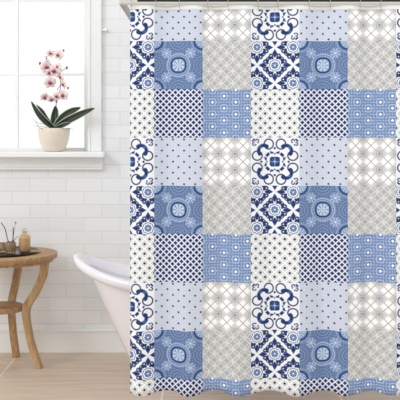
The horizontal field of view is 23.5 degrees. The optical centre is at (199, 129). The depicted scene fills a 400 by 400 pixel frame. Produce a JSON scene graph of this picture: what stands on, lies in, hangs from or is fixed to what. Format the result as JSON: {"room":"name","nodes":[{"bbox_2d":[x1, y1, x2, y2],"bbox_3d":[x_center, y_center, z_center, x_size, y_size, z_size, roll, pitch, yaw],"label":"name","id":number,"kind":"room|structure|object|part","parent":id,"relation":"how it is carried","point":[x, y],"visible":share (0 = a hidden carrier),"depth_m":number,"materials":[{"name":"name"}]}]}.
{"room":"bathroom","nodes":[
{"label":"bathroom","id":0,"kind":"room"},
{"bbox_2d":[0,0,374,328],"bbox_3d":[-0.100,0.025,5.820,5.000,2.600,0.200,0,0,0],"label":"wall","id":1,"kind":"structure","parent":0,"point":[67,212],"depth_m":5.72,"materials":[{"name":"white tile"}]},
{"bbox_2d":[0,0,105,169],"bbox_3d":[-1.109,-0.546,5.730,1.093,1.562,0.240,0,0,0],"label":"window","id":2,"kind":"structure","parent":1,"relation":"in","point":[28,28],"depth_m":5.83,"materials":[{"name":"glass"}]},
{"bbox_3d":[-1.091,-0.543,5.830,0.780,1.301,0.004,0,0,0],"label":"pane","id":3,"kind":"part","parent":2,"relation":"part of","materials":[{"name":"clear glass"}]},
{"bbox_3d":[-1.109,0.144,5.730,1.093,0.032,0.240,0,0,0],"label":"sill","id":4,"kind":"part","parent":2,"relation":"part of","materials":[{"name":"white paint"}]},
{"bbox_2d":[31,49,94,151],"bbox_3d":[-0.807,-0.175,5.698,0.388,0.605,0.204,0,0,0],"label":"potted orchid","id":5,"kind":"object","parent":2,"relation":"on","point":[54,138],"visible":1,"depth_m":5.64,"materials":[{"name":"beige ceramic"}]},
{"bbox_3d":[-0.914,-0.197,5.650,0.057,0.051,0.028,0,0,-37],"label":"flower","id":6,"kind":"part","parent":5,"relation":"part of","materials":[{"name":"pink plant"}]},
{"bbox_3d":[-0.908,-0.374,5.649,0.076,0.074,0.015,0,0,-31],"label":"flower","id":7,"kind":"part","parent":5,"relation":"part of","materials":[{"name":"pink plant"}]},
{"bbox_3d":[-0.889,-0.335,5.651,0.053,0.051,0.018,0,0,-28],"label":"flower","id":8,"kind":"part","parent":5,"relation":"part of","materials":[{"name":"pink plant"}]},
{"bbox_3d":[-0.885,-0.284,5.651,0.076,0.071,0.019,0,0,-14],"label":"flower","id":9,"kind":"part","parent":5,"relation":"part of","materials":[{"name":"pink plant"}]},
{"bbox_3d":[-0.883,-0.452,5.652,0.052,0.048,0.016,0,0,-24],"label":"flower","id":10,"kind":"part","parent":5,"relation":"part of","materials":[{"name":"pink plant"}]},
{"bbox_3d":[-0.876,-0.183,5.651,0.054,0.045,0.033,0,0,0],"label":"flower","id":11,"kind":"part","parent":5,"relation":"part of","materials":[{"name":"pink plant"}]},
{"bbox_3d":[-0.867,0.058,5.700,0.191,0.139,0.191,0,0,0],"label":"pot","id":12,"kind":"part","parent":5,"relation":"part of","materials":[{"name":"beige ceramic"}]},
{"bbox_3d":[-0.855,-0.350,5.650,0.084,0.081,0.014,0,0,9],"label":"flower","id":13,"kind":"part","parent":5,"relation":"part of","materials":[{"name":"pink plant"}]},
{"bbox_3d":[-0.840,-0.202,5.651,0.054,0.051,0.022,0,0,17],"label":"flower","id":14,"kind":"part","parent":5,"relation":"part of","materials":[{"name":"pink plant"}]},
{"bbox_3d":[-0.831,-0.442,5.650,0.061,0.061,0.011,0,0,21],"label":"flower","id":15,"kind":"part","parent":5,"relation":"part of","materials":[{"name":"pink plant"}]},
{"bbox_3d":[-0.803,-0.211,5.651,0.073,0.067,0.019,0,0,37],"label":"flower","id":16,"kind":"part","parent":5,"relation":"part of","materials":[{"name":"pink plant"}]},
{"bbox_3d":[-1.100,-0.600,5.705,1.031,1.455,0.030,0,0,0],"label":"casing","id":17,"kind":"part","parent":2,"relation":"part of","materials":[{"name":"white paint"}]},
{"bbox_2d":[0,329,126,352],"bbox_3d":[-0.100,1.256,5.710,5.000,0.138,0.020,0,0,0],"label":"baseboard","id":18,"kind":"structure","parent":1,"relation":"attached to","point":[46,340],"depth_m":5.71,"materials":[{"name":"white paint"}]},
{"bbox_2d":[119,0,399,19],"bbox_3d":[0.604,-0.588,5.052,1.999,0.072,1.335,0,0,0],"label":"shower rail","id":19,"kind":"object","parent":1,"relation":"attached to","point":[124,4],"visible":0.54,"depth_m":4.39,"materials":[{"name":"silver metal"}]},
{"bbox_3d":[-0.359,-0.588,5.060,0.024,0.024,1.296,0,0,0],"label":"rail","id":20,"kind":"part","parent":19,"relation":"part of","materials":[{"name":"silver metal"}]},
{"bbox_3d":[0.604,-0.588,4.400,1.951,0.026,0.024,0,0,0],"label":"rail","id":21,"kind":"part","parent":19,"relation":"part of","materials":[{"name":"silver metal"}]},
{"bbox_2d":[130,5,399,396],"bbox_3d":[0.594,0.324,4.404,1.830,1.791,0.054,0,0,0],"label":"shower curtain","id":22,"kind":"object","parent":19,"relation":"hanging from","point":[265,142],"visible":1,"depth_m":4.40,"materials":[{"name":"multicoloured fabric"}]},
{"bbox_2d":[0,353,399,399],"bbox_3d":[-0.100,1.350,2.460,5.000,0.050,6.920,0,0,0],"label":"floor","id":23,"kind":"structure","parent":0,"point":[63,376],"depth_m":5.02,"materials":[{"name":"beige wood"}]},
{"bbox_2d":[0,246,57,368],"bbox_3d":[-1.113,1.006,5.382,0.622,0.638,0.622,0,0,0],"label":"side table","id":24,"kind":"object","parent":23,"relation":"on","point":[10,307],"visible":0.9,"depth_m":5.33,"materials":[{"name":"brown wood"}]},
{"bbox_2d":[0,301,22,314],"bbox_3d":[-1.113,0.997,5.382,0.244,0.032,0.244,0,0,0],"label":"shelf","id":25,"kind":"object","parent":24,"relation":"attached to","point":[6,307],"depth_m":5.34,"materials":[{"name":"brown wood"}]},
{"bbox_3d":[-1.074,1.030,5.580,0.035,0.590,0.151,0,0,11],"label":"leg","id":26,"kind":"part","parent":24,"relation":"part of","materials":[{"name":"brown wood"}]},
{"bbox_2d":[0,246,38,257],"bbox_3d":[-1.111,0.680,5.362,0.422,0.014,0.422,0,0,0],"label":"serving tray","id":27,"kind":"object","parent":24,"relation":"on","point":[17,253],"visible":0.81,"depth_m":5.27,"materials":[{"name":"black paint"}]},
{"bbox_2d":[0,242,4,252],"bbox_3d":[-1.112,0.656,5.370,0.046,0.053,0.046,0,0,0],"label":"glass tumbler","id":28,"kind":"object","parent":27,"relation":"on","point":[2,244],"visible":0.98,"depth_m":5.35,"materials":[{"name":"beige glass"}]},
{"bbox_2d":[5,241,15,253],"bbox_3d":[-1.052,0.652,5.330,0.058,0.062,0.058,0,0,0],"label":"vase","id":29,"kind":"object","parent":27,"relation":"on","point":[10,247],"visible":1,"depth_m":5.31,"materials":[{"name":"brown glass"}]},
{"bbox_2d":[19,228,30,252],"bbox_3d":[-0.979,0.616,5.360,0.066,0.134,0.066,0,0,0],"label":"glass bottle","id":30,"kind":"object","parent":27,"relation":"on","point":[24,238],"visible":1,"depth_m":5.33,"materials":[{"name":"beige"}]},
{"bbox_3d":[-0.915,1.030,5.343,0.151,0.590,0.035,0,0,11],"label":"leg","id":31,"kind":"part","parent":24,"relation":"part of","materials":[{"name":"brown wood"}]},
{"bbox_2d":[73,253,129,357],"bbox_3d":[0.178,0.991,5.120,1.708,0.668,0.676,0,0,0],"label":"bathtub","id":32,"kind":"object","parent":23,"relation":"on","point":[111,279],"visible":0.19,"depth_m":5.00,"materials":[{"name":"white ceramic"}]}
]}

